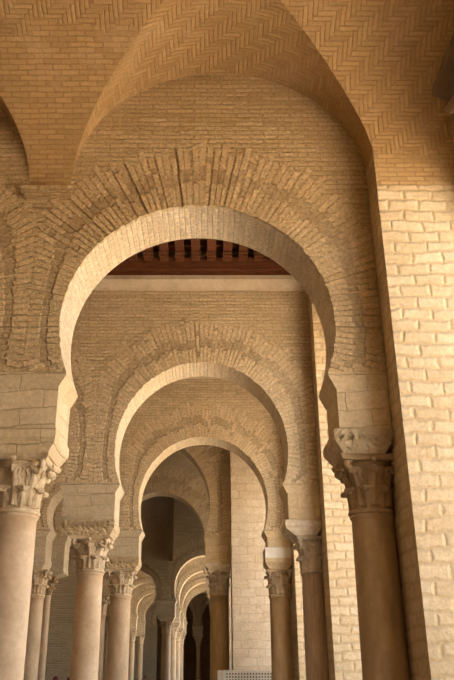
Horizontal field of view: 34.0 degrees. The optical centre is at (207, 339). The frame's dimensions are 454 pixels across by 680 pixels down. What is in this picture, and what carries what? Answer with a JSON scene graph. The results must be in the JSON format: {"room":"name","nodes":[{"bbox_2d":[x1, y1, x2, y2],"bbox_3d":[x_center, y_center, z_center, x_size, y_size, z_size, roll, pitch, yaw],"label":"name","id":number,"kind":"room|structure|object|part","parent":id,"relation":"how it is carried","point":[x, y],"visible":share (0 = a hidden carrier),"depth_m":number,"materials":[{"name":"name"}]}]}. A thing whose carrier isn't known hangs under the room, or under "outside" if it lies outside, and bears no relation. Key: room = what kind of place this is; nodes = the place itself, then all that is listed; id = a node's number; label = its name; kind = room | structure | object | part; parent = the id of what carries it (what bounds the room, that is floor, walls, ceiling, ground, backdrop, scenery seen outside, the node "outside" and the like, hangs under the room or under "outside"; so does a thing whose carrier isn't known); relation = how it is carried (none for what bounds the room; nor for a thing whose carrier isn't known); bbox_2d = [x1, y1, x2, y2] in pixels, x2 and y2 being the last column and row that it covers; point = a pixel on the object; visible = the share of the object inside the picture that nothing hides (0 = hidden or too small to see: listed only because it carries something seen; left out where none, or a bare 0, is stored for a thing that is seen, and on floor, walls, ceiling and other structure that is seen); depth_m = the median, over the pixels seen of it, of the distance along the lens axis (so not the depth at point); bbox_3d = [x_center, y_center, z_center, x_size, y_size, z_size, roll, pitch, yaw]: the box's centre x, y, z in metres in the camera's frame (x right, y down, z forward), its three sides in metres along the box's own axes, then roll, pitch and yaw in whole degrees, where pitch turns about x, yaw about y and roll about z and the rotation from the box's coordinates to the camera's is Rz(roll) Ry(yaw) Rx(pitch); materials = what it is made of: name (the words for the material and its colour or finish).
{"room":"mosque","nodes":[
{"label":"mosque","id":0,"kind":"room"},
{"bbox_2d":[0,0,51,184],"bbox_3d":[-4.683,-4.183,9.044,4.735,2.150,4.800,0,-24,0],"label":"ceiling","id":1,"kind":"structure","parent":0,"point":[25,97],"depth_m":10.82,"materials":[{"name":"brick"}]},
{"bbox_2d":[134,638,135,674],"bbox_3d":[-7.260,12.277,39.660,0.380,12.600,95.500,0,-24,0],"label":"wall","id":2,"kind":"structure","parent":0,"point":[135,638],"depth_m":71.28,"materials":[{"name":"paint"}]},
{"bbox_2d":[156,604,209,679],"bbox_3d":[-1.625,31.168,82.696,10.850,12.600,0.500,0,-24,0],"label":"wall","id":3,"kind":"structure","parent":0,"point":[189,646],"depth_m":81.18,"materials":[{"name":"paint"}]},
{"bbox_2d":[107,238,290,274],"bbox_3d":[-1.955,-2.891,15.084,10.200,0.820,5.500,0,-24,0],"label":"ceiling","id":4,"kind":"structure","parent":0,"point":[148,264],"depth_m":17.34,"materials":[{"name":"brown wood"}]},
{"bbox_2d":[203,566,209,609],"bbox_3d":[0.290,11.173,27.804,0.980,5.090,0.970,0,-24,0],"label":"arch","id":5,"kind":"structure","parent":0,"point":[207,589],"depth_m":28.20,"materials":[{"name":"beige stone"}]},
{"bbox_2d":[228,569,231,669],"bbox_3d":[2.290,7.896,29.680,3.020,12.600,2.100,0,-24,0],"label":"wall","id":6,"kind":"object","parent":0,"point":[229,592],"visible":0.02,"depth_m":27.44,"materials":[{"name":"beige brick"}]},
{"bbox_2d":[40,0,453,184],"bbox_3d":[0.693,-4.032,8.978,6.015,2.480,4.800,0,-24,0],"label":"ceiling","id":7,"kind":"structure","parent":0,"point":[373,65],"depth_m":10.66,"materials":[{"name":"brick"}]},
{"bbox_2d":[230,451,270,669],"bbox_3d":[2.290,6.103,25.596,3.020,12.600,1.420,0,-24,0],"label":"wall","id":8,"kind":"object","parent":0,"point":[250,601],"visible":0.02,"depth_m":24.13,"materials":[{"name":"beige brick"}]},
{"bbox_2d":[289,541,305,679],"bbox_3d":[3.065,4.358,21.622,1.470,12.600,1.700,0,-24,0],"label":"wall","id":9,"kind":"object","parent":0,"point":[296,601],"visible":0.02,"depth_m":19.67,"materials":[{"name":"beige brick"}]},
{"bbox_2d":[308,296,362,679],"bbox_3d":[3.065,2.027,16.311,1.470,12.600,1.700,0,-24,0],"label":"wall","id":10,"kind":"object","parent":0,"point":[340,596],"visible":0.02,"depth_m":14.51,"materials":[{"name":"beige brick"}]},
{"bbox_2d":[366,151,453,679],"bbox_3d":[3.065,-0.545,10.451,1.470,12.600,1.700,0,-24,0],"label":"wall","id":11,"kind":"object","parent":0,"point":[413,225],"visible":0.47,"depth_m":9.05,"materials":[{"name":"beige brick"}]},
{"bbox_2d":[432,33,453,113],"bbox_3d":[2.107,0.294,3.954,0.934,5.840,0.992,0,-24,0],"label":"column","id":12,"kind":"structure","parent":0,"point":[443,86],"depth_m":5.20,"materials":[{"name":"beige stone"}]},
{"bbox_2d":[449,113,453,143],"bbox_3d":[3.640,-4.621,9.127,0.320,6.200,4.000,0,-24,0],"label":"wall","id":13,"kind":"structure","parent":0,"point":[451,115],"depth_m":10.55,"materials":[{"name":"beige brick"}]},
{"bbox_3d":[-1.675,18.183,37.068,11.550,0.300,95.500,0,-24,0],"label":"floor","id":14,"kind":"structure","parent":0,"visible":0},
{"bbox_2d":[0,109,40,371],"bbox_3d":[-4.735,-0.510,10.530,4.630,12.600,0.926,0,-24,0],"label":"arch","id":15,"kind":"object","parent":14,"relation":"on","point":[19,217],"visible":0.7,"depth_m":10.40,"materials":[{"name":"beige brick"}]},
{"bbox_2d":[0,372,77,679],"bbox_3d":[-2.470,2.933,9.033,1.260,5.090,0.970,0,-24,0],"label":"column","id":16,"kind":"structure","parent":14,"relation":"on","point":[35,407],"depth_m":9.27,"materials":[{"name":"beige stone"}]},
{"bbox_2d":[21,73,386,392],"bbox_3d":[-0.180,-2.858,11.515,5.020,7.510,1.010,0,-24,0],"label":"arch","id":17,"kind":"object","parent":16,"relation":"on","point":[257,164],"visible":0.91,"depth_m":10.81,"materials":[{"name":"beige brick"}]},
{"bbox_3d":[-2.320,-2.128,10.714,0.740,0.170,0.130,0,-24,0],"label":"springer moulding","id":18,"kind":"part","parent":17,"relation":"part of","materials":[{"name":"beige brick"}]},
{"bbox_2d":[23,530,55,679],"bbox_3d":[-4.886,7.837,20.204,1.029,5.090,0.970,0,-24,0],"label":"column","id":19,"kind":"structure","parent":14,"relation":"on","point":[42,563],"depth_m":20.35,"materials":[{"name":"beige stone"}]},
{"bbox_2d":[37,536,71,679],"bbox_3d":[-5.231,9.332,24.244,1.039,5.600,0.970,0,-24,0],"label":"column","id":20,"kind":"structure","parent":14,"relation":"on","point":[61,545],"depth_m":24.55,"materials":[{"name":"beige stone"}]},
{"bbox_2d":[60,278,103,482],"bbox_3d":[-4.735,2.023,16.302,4.630,12.600,1.120,0,-24,0],"label":"arch","id":21,"kind":"object","parent":14,"relation":"on","point":[87,334],"visible":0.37,"depth_m":16.36,"materials":[{"name":"grey brick"}]},
{"bbox_3d":[-4.735,-1.331,17.282,4.630,0.290,0.220,0,-24,0],"label":"cornice","id":22,"kind":"part","parent":21,"relation":"part of","materials":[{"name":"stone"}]},
{"bbox_2d":[60,483,124,679],"bbox_3d":[-2.470,5.501,14.883,1.260,5.090,0.992,0,-24,0],"label":"column","id":23,"kind":"structure","parent":14,"relation":"on","point":[90,511],"depth_m":15.13,"materials":[{"name":"beige stone"}]},
{"bbox_2d":[98,569,109,679],"bbox_3d":[-4.185,11.173,27.804,1.170,5.090,0.970,0,-24,0],"label":"column","id":24,"kind":"structure","parent":14,"relation":"on","point":[105,590],"depth_m":27.93,"materials":[{"name":"beige stone"}]},
{"bbox_2d":[103,601,109,679],"bbox_3d":[-5.950,17.805,42.912,0.828,5.090,0.970,0,-24,0],"label":"column","id":25,"kind":"structure","parent":14,"relation":"on","point":[108,605],"depth_m":42.84,"materials":[{"name":"beige stone"}]},
{"bbox_2d":[139,496,167,600],"bbox_3d":[-4.735,12.032,45.435,4.630,7.510,0.922,0,-24,0],"label":"arch","id":26,"kind":"object","parent":25,"relation":"on","point":[154,510],"visible":0.38,"depth_m":44.85,"materials":[{"name":"brick"}]},
{"bbox_2d":[105,530,144,679],"bbox_3d":[-2.455,7.832,20.194,1.231,5.090,0.992,0,-24,0],"label":"column","id":27,"kind":"structure","parent":14,"relation":"on","point":[124,562],"depth_m":20.33,"materials":[{"name":"beige stone"}]},
{"bbox_2d":[36,430,125,533],"bbox_3d":[-4.735,2.024,22.636,4.630,7.510,1.120,0,-24,0],"label":"arch","id":28,"kind":"object","parent":27,"relation":"on","point":[48,505],"visible":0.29,"depth_m":21.32,"materials":[{"name":"grey brick"}]},
{"bbox_2d":[45,451,209,679],"bbox_3d":[-3.135,7.729,29.300,7.830,12.600,0.929,0,-24,0],"label":"wall","id":29,"kind":"structure","parent":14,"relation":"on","point":[176,476],"depth_m":28.60,"materials":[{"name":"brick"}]},
{"bbox_2d":[128,617,137,679],"bbox_3d":[-5.950,24.236,57.563,0.828,5.090,0.970,0,-24,0],"label":"column","id":30,"kind":"structure","parent":14,"relation":"on","point":[133,620],"depth_m":57.59,"materials":[{"name":"beige stone"}]},
{"bbox_2d":[136,622,145,679],"bbox_3d":[-5.950,27.452,64.888,0.828,5.090,0.970,0,-24,0],"label":"column","id":31,"kind":"structure","parent":14,"relation":"on","point":[140,638],"depth_m":64.92,"materials":[{"name":"beige stone"}]},
{"bbox_2d":[134,595,197,679],"bbox_3d":[-4.000,27.223,73.709,6.100,12.600,0.930,0,-24,0],"label":"wall","id":32,"kind":"structure","parent":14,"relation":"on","point":[151,628],"depth_m":72.31,"materials":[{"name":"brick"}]},
{"bbox_2d":[155,600,176,679],"bbox_3d":[-2.470,17.805,42.912,1.260,5.090,0.970,0,-24,0],"label":"column","id":33,"kind":"structure","parent":14,"relation":"on","point":[166,609],"depth_m":43.14,"materials":[{"name":"beige stone"}]},
{"bbox_2d":[167,497,205,599],"bbox_3d":[-0.055,11.976,45.307,4.770,7.510,1.200,0,-24,0],"label":"arch","id":34,"kind":"object","parent":33,"relation":"on","point":[185,541],"visible":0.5,"depth_m":44.88,"materials":[{"name":"brick"}]},
{"bbox_2d":[170,610,181,679],"bbox_3d":[-2.470,21.021,50.238,1.260,5.090,0.970,0,-24,0],"label":"column","id":35,"kind":"structure","parent":14,"relation":"on","point":[176,622],"depth_m":50.18,"materials":[{"name":"beige stone"}]},
{"bbox_2d":[132,571,154,589],"bbox_3d":[-4.735,15.247,52.758,4.630,7.510,0.926,0,-24,0],"label":"arch","id":36,"kind":"object","parent":35,"relation":"on","point":[142,577],"visible":0.17,"depth_m":51.66,"materials":[{"name":"stone"}]},
{"bbox_2d":[176,617,184,679],"bbox_3d":[-2.470,24.236,57.563,1.260,5.090,0.970,0,-24,0],"label":"column","id":37,"kind":"structure","parent":14,"relation":"on","point":[181,627],"depth_m":57.52,"materials":[{"name":"beige stone"}]},
{"bbox_2d":[130,584,155,616],"bbox_3d":[-4.735,18.463,60.084,4.630,7.510,0.925,0,-24,0],"label":"arch","id":38,"kind":"object","parent":37,"relation":"on","point":[138,593],"visible":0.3,"depth_m":58.87,"materials":[{"name":"stone"}]},
{"bbox_2d":[180,622,186,679],"bbox_3d":[-2.470,27.452,64.888,1.260,5.090,0.970,0,-24,0],"label":"column","id":39,"kind":"structure","parent":14,"relation":"on","point":[184,632],"depth_m":64.77,"materials":[{"name":"beige stone"}]},
{"bbox_2d":[137,594,154,621],"bbox_3d":[-4.735,21.678,67.409,4.630,7.510,0.925,0,-24,0],"label":"arch","id":40,"kind":"object","parent":39,"relation":"on","point":[147,600],"visible":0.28,"depth_m":66.06,"materials":[{"name":"stone"}]},
{"bbox_2d":[192,626,202,679],"bbox_3d":[-1.025,30.668,72.214,1.150,5.090,0.970,0,-24,0],"label":"column","id":41,"kind":"structure","parent":14,"relation":"on","point":[197,630],"depth_m":72.45,"materials":[{"name":"beige stone"}]},
{"bbox_2d":[198,592,207,625],"bbox_3d":[1.075,24.893,74.733,4.050,7.510,0.929,0,-24,0],"label":"arch","id":42,"kind":"object","parent":41,"relation":"on","point":[202,597],"visible":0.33,"depth_m":73.63,"materials":[{"name":"stone"}]},
{"bbox_2d":[204,536,230,679],"bbox_3d":[0.356,9.332,24.244,0.969,5.600,0.970,0,-24,0],"label":"column","id":43,"kind":"structure","parent":14,"relation":"on","point":[218,548],"depth_m":24.38,"materials":[{"name":"beige stone"}]},
{"bbox_2d":[53,445,230,535],"bbox_3d":[-2.485,3.564,26.760,6.530,7.014,0.928,0,-24,0],"label":"arch","id":44,"kind":"object","parent":43,"relation":"on","point":[212,462],"visible":0.2,"depth_m":25.64,"materials":[{"name":"grey brick"}]},
{"bbox_2d":[217,670,271,679],"bbox_3d":[1.240,10.379,21.491,1.920,1.470,0.400,0,-24,0],"label":"screen","id":45,"kind":"object","parent":14,"relation":"on","point":[221,674],"visible":0.7,"depth_m":21.59,"materials":[{"name":"white paint"}]},
{"bbox_3d":[1.325,10.300,21.362,1.674,1.354,0.025,0,-24,0],"label":"perforated panel","id":46,"kind":"part","parent":45,"relation":"part of","materials":[{"name":"white paint"}]},
{"bbox_2d":[261,530,293,679],"bbox_3d":[1.990,7.837,20.204,0.912,5.090,0.970,0,-24,0],"label":"column","id":47,"kind":"structure","parent":14,"relation":"on","point":[277,553],"depth_m":20.28,"materials":[{"name":"beige stone"}]},
{"bbox_2d":[122,376,284,530],"bbox_3d":[-0.045,2.039,22.629,4.750,7.543,1.120,0,-24,0],"label":"arch","id":48,"kind":"object","parent":47,"relation":"on","point":[201,410],"visible":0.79,"depth_m":21.99,"materials":[{"name":"grey brick"}]},
{"bbox_3d":[-0.045,1.001,22.593,4.750,0.290,0.220,0,-24,0],"label":"cornice","id":49,"kind":"part","parent":48,"relation":"part of","materials":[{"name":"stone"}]},
{"bbox_2d":[279,483,328,679],"bbox_3d":[2.073,5.506,14.893,1.026,5.090,0.970,0,-24,0],"label":"column","id":50,"kind":"structure","parent":14,"relation":"on","point":[302,524],"depth_m":15.09,"materials":[{"name":"beige stone"}]},
{"bbox_2d":[92,251,318,485],"bbox_3d":[-0.045,-0.288,17.316,4.750,7.552,1.120,0,-24,0],"label":"arch","id":51,"kind":"object","parent":50,"relation":"on","point":[251,332],"visible":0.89,"depth_m":16.80,"materials":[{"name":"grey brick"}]},
{"bbox_3d":[-0.045,-1.331,17.282,4.750,0.290,0.220,0,-24,0],"label":"cornice","id":52,"kind":"part","parent":51,"relation":"part of","materials":[{"name":"stone"}]},
{"bbox_2d":[318,372,410,679],"bbox_3d":[2.036,2.929,9.023,0.952,5.090,0.992,0,-24,0],"label":"column","id":53,"kind":"structure","parent":14,"relation":"on","point":[360,431],"depth_m":9.19,"materials":[{"name":"beige stone"}]},
{"bbox_3d":[2.029,21.021,50.238,0.937,5.090,0.970,0,-24,0],"label":"column","id":54,"kind":"structure","parent":14,"relation":"on","visible":0},
{"bbox_2d":[175,557,204,609],"bbox_3d":[-0.045,15.247,52.758,4.750,7.510,0.927,0,-24,0],"label":"arch","id":55,"kind":"object","parent":54,"relation":"on","point":[195,566],"visible":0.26,"depth_m":51.84,"materials":[{"name":"stone"}]},
{"bbox_3d":[2.029,24.236,57.563,0.937,5.090,0.970,0,-24,0],"label":"column","id":56,"kind":"structure","parent":14,"relation":"on","visible":0},
{"bbox_2d":[180,572,204,616],"bbox_3d":[-0.045,18.462,60.084,4.750,7.510,0.926,0,-24,0],"label":"arch","id":57,"kind":"object","parent":56,"relation":"on","point":[197,579],"visible":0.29,"depth_m":59.16,"materials":[{"name":"stone"}]},
{"bbox_3d":[2.029,27.452,64.888,0.937,5.090,0.970,0,-24,0],"label":"column","id":58,"kind":"structure","parent":14,"relation":"on","visible":0},
{"bbox_2d":[183,584,204,621],"bbox_3d":[-0.045,21.678,67.409,4.750,7.510,0.925,0,-24,0],"label":"arch","id":59,"kind":"object","parent":58,"relation":"on","point":[198,589],"visible":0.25,"depth_m":66.47,"materials":[{"name":"stone"}]}
]}

